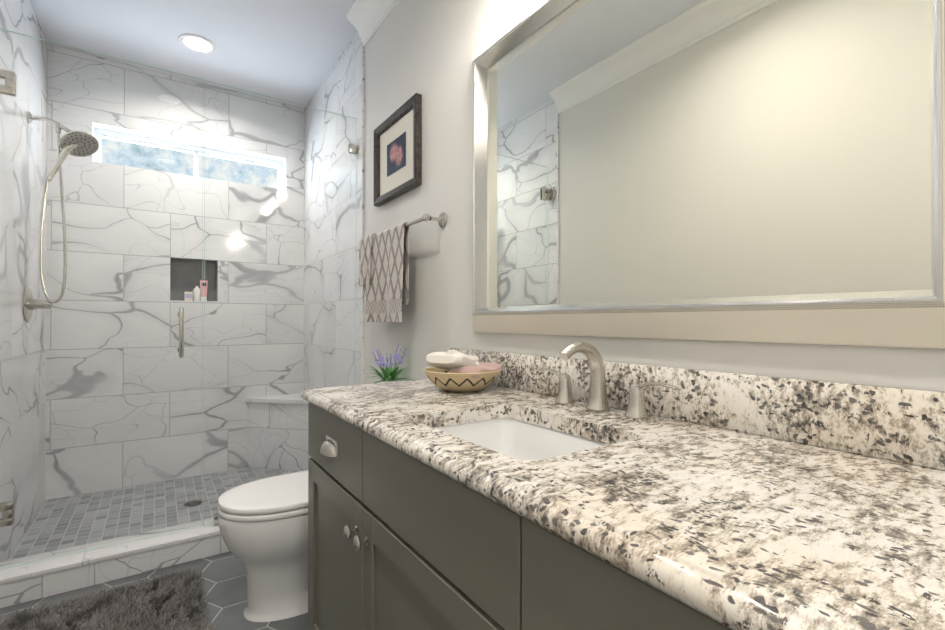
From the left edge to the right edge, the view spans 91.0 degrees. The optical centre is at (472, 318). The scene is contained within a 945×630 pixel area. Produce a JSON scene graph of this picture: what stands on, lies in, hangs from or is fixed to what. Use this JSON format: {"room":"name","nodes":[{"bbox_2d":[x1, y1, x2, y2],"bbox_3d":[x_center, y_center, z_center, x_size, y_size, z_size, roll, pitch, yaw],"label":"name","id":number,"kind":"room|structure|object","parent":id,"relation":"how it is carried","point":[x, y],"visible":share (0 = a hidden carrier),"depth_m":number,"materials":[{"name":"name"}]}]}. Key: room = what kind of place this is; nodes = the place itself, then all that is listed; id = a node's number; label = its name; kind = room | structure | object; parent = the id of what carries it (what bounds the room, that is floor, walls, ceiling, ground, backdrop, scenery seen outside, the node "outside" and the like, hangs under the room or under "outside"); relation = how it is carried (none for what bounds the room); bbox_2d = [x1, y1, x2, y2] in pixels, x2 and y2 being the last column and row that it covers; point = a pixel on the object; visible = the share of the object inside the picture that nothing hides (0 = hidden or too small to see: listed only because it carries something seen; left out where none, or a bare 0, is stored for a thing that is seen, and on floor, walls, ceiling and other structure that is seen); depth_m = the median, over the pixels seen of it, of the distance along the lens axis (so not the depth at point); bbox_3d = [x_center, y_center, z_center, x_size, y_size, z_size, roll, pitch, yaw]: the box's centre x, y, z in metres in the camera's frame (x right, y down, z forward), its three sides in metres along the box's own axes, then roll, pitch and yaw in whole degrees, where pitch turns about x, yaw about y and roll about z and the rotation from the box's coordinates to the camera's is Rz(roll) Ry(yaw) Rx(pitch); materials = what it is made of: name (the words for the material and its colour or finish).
{"room":"bathroom","nodes":[
{"label":"bathroom","id":0,"kind":"room"},
{"bbox_2d":[30,0,356,107],"bbox_3d":[-0.485,-1.674,1.066,1.700,0.060,5.528,0,0,-34],"label":"ceiling","id":1,"kind":"structure","parent":0,"point":[290,50],"depth_m":2.68,"materials":[{"name":"white paint"}]},
{"bbox_2d":[178,34,216,53],"bbox_3d":[-1.636,-1.631,2.762,0.200,0.006,0.200,0,0,-37],"label":"recessed light","id":2,"kind":"object","parent":1,"relation":"in","point":[197,43],"visible":1,"depth_m":2.74,"materials":[{"name":"white"}]},
{"bbox_2d":[364,0,944,391],"bbox_3d":[0.177,-0.272,1.506,0.100,2.740,5.528,0,0,-34],"label":"wall","id":3,"kind":"structure","parent":0,"point":[427,49],"depth_m":1.80,"materials":[{"name":"white paint"}]},
{"bbox_2d":[346,0,399,46],"bbox_3d":[0.474,-1.578,0.894,0.104,0.135,3.968,0,0,-34],"label":"crown molding","id":4,"kind":"structure","parent":3,"relation":"attached to","point":[366,18],"depth_m":2.32,"materials":[{"name":"white paint"}]},
{"bbox_2d":[374,93,421,206],"bbox_3d":[-0.364,-0.771,2.189,0.031,0.390,0.470,0,0,-34],"label":"picture frame","id":5,"kind":"object","parent":3,"relation":"attached to","point":[398,152],"visible":1,"depth_m":2.16,"materials":[{"name":"dark wood"},{"name":"glass"},{"name":"paper"}]},
{"bbox_2d":[359,212,446,321],"bbox_3d":[-0.356,-0.202,2.103,0.110,0.437,0.750,0,0,-34],"label":"towel rail","id":6,"kind":"object","parent":3,"relation":"attached to","point":[384,269],"visible":1,"depth_m":2.09,"materials":[{"name":"beige fabric"}]},
{"bbox_2d":[359,222,408,321],"bbox_3d":[-0.421,-0.197,2.153,0.059,0.427,0.500,0,0,-34],"label":"towel","id":7,"kind":"object","parent":6,"relation":"hanging from","point":[384,255],"depth_m":2.11,"materials":[{"name":"white fabric"}]},
{"bbox_2d":[450,348,944,468],"bbox_3d":[0.349,0.163,1.139,0.021,0.110,1.519,0,0,-34],"label":"backsplash","id":8,"kind":"structure","parent":3,"relation":"attached to","point":[895,423],"depth_m":0.80,"materials":[{"name":"white stone"}]},
{"bbox_2d":[473,0,944,348],"bbox_3d":[0.343,-0.449,1.120,0.056,0.990,1.270,0,0,-34],"label":"mirror","id":9,"kind":"object","parent":3,"relation":"attached to","point":[770,171],"visible":1,"depth_m":0.94,"materials":[{"name":"white mirror"}]},
{"bbox_3d":[-0.485,1.126,1.050,1.700,0.060,5.528,0,0,-34],"label":"floor","id":10,"kind":"structure","parent":0,"visible":0},
{"bbox_2d":[0,518,228,607],"bbox_3d":[-1.271,1.046,2.210,1.481,0.112,0.182,0,0,-34],"label":"shower curb","id":11,"kind":"object","parent":10,"relation":"on","point":[39,579],"visible":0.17,"depth_m":1.95,"materials":[{"name":"stone"}]},
{"bbox_2d":[0,28,356,568],"bbox_3d":[-1.262,-0.074,2.203,1.481,2.127,0.091,0,0,-34],"label":"glass shower enclosure","id":12,"kind":"object","parent":11,"relation":"on","point":[8,88],"visible":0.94,"depth_m":2.10,"materials":[{"name":"clear glass"}]},
{"bbox_2d":[7,467,298,560],"bbox_3d":[-1.618,1.090,2.722,1.484,0.030,1.068,0,0,-34],"label":"floor","id":13,"kind":"structure","parent":10,"relation":"on","point":[149,492],"depth_m":2.60,"materials":[{"name":"tile"}]},
{"bbox_2d":[182,499,204,506],"bbox_3d":[-1.622,1.074,2.697,0.116,0.001,0.116,0,0,-34],"label":"shower drain","id":14,"kind":"object","parent":13,"relation":"on","point":[198,502],"visible":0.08,"depth_m":2.69,"materials":[{"name":"silver metal"}]},
{"bbox_2d":[245,393,311,470],"bbox_3d":[-1.359,0.827,3.296,0.411,0.503,0.411,0,0,-34],"label":"shower bench","id":15,"kind":"object","parent":13,"relation":"on","point":[266,444],"depth_m":3.32,"materials":[{"name":"stone"}]},
{"bbox_2d":[0,551,307,629],"bbox_3d":[-0.107,1.091,0.492,1.498,0.003,3.978,0,0,-34],"label":"floor","id":16,"kind":"structure","parent":10,"relation":"on","point":[224,575],"depth_m":1.85,"materials":[{"name":"grey tile"}]},
{"bbox_2d":[0,566,217,629],"bbox_3d":[-1.159,1.069,1.416,0.662,0.057,1.006,0,0,-34],"label":"rug","id":17,"kind":"object","parent":16,"relation":"on","point":[171,602],"visible":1,"depth_m":1.68,"materials":[{"name":"grey carpet"}]},
{"bbox_2d":[217,470,307,621],"bbox_3d":[-0.606,0.712,1.878,0.751,0.778,0.460,0,0,-34],"label":"toilet","id":18,"kind":"object","parent":16,"relation":"on","point":[263,525],"visible":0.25,"depth_m":1.68,"materials":[{"name":"white ceramic"}]},
{"bbox_2d":[365,343,412,383],"bbox_3d":[-0.356,0.216,2.041,0.229,0.212,0.262,0,0,-34],"label":"plant","id":19,"kind":"object","parent":18,"relation":"on","point":[389,374],"visible":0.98,"depth_m":2.03,"materials":[{"name":"green plant"}]},
{"bbox_2d":[302,397,752,629],"bbox_3d":[0.112,0.674,0.987,0.580,0.843,1.478,0,0,-34],"label":"bathroom vanity","id":20,"kind":"object","parent":16,"relation":"on","point":[397,541],"depth_m":0.78,"materials":[{"name":"grey paint"}]},
{"bbox_2d":[301,379,944,629],"bbox_3d":[0.123,0.235,0.986,0.567,0.035,1.521,0,0,-34],"label":"countertop","id":21,"kind":"structure","parent":20,"relation":"on","point":[767,533],"depth_m":0.56,"materials":[{"name":"white stone"}]},
{"bbox_2d":[424,367,500,391],"bbox_3d":[-0.031,0.187,1.437,0.240,0.063,0.240,0,0,-34],"label":"bowl","id":22,"kind":"object","parent":21,"relation":"on","point":[455,379],"depth_m":1.35,"materials":[{"name":"beige ceramic"}]},
{"bbox_2d":[436,418,606,460],"bbox_3d":[0.085,0.328,0.941,0.350,0.150,0.470,0,0,-34],"label":"sink","id":23,"kind":"object","parent":21,"relation":"in","point":[532,439],"depth_m":1.11,"materials":[{"name":"white ceramic"}]},
{"bbox_2d":[533,341,684,420],"bbox_3d":[0.260,0.134,1.078,0.148,0.165,0.412,0,0,-34],"label":"faucet","id":24,"kind":"object","parent":21,"relation":"on","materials":[{"name":"silver metal"}]},
{"bbox_3d":[-1.998,-0.261,3.292,1.500,2.740,0.112,0,0,-34],"label":"wall","id":25,"kind":"structure","parent":0,"visible":0},
{"bbox_2d":[0,0,51,561],"bbox_3d":[-2.178,-0.268,2.230,0.012,2.740,1.230,0,0,-34],"label":"shower wall tile","id":26,"kind":"structure","parent":25,"relation":"attached to","point":[19,16],"depth_m":2.30,"materials":[{"name":"tile"}]},
{"bbox_2d":[23,111,98,321],"bbox_3d":[-2.138,-0.515,2.432,0.283,1.072,0.190,0,0,-34],"label":"shower head","id":27,"kind":"object","parent":26,"relation":"attached to","point":[79,147],"depth_m":2.40},
{"bbox_2d":[48,45,299,498],"bbox_3d":[-1.943,-0.262,3.210,1.500,2.740,0.090,0,0,-34],"label":"shower wall tile","id":28,"kind":"structure","parent":25,"relation":"attached to","point":[184,184],"depth_m":3.08,"materials":[{"name":"tile"}]},
{"bbox_2d":[184,280,207,300],"bbox_3d":[-1.925,-0.193,3.232,0.139,0.145,0.057,0,0,-34],"label":"toiletries","id":29,"kind":"object","parent":28,"relation":"in","point":[194,296],"visible":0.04,"depth_m":3.22,"materials":[{"name":"white plastic"}]},
{"bbox_2d":[94,127,282,189],"bbox_3d":[-1.948,-1.093,3.290,1.138,0.240,0.049,0,0,-34],"label":"window unit","id":30,"kind":"structure","parent":25,"relation":"in","point":[160,143],"depth_m":3.25,"materials":[{"name":"white plastic"}]},
{"bbox_2d":[300,31,364,392],"bbox_3d":[-0.946,-0.263,3.064,0.012,2.740,1.230,0,0,-34],"label":"shower wall tile","id":31,"kind":"structure","parent":25,"relation":"attached to","point":[340,89],"depth_m":2.99,"materials":[{"name":"tile"}]},
{"label":"outside","id":32,"kind":"structure","parent":0,"visible":0},
{"bbox_2d":[101,138,277,188],"bbox_3d":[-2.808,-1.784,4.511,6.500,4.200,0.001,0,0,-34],"label":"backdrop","id":33,"kind":"structure","parent":32,"point":[224,166],"depth_m":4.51,"materials":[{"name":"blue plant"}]}
]}

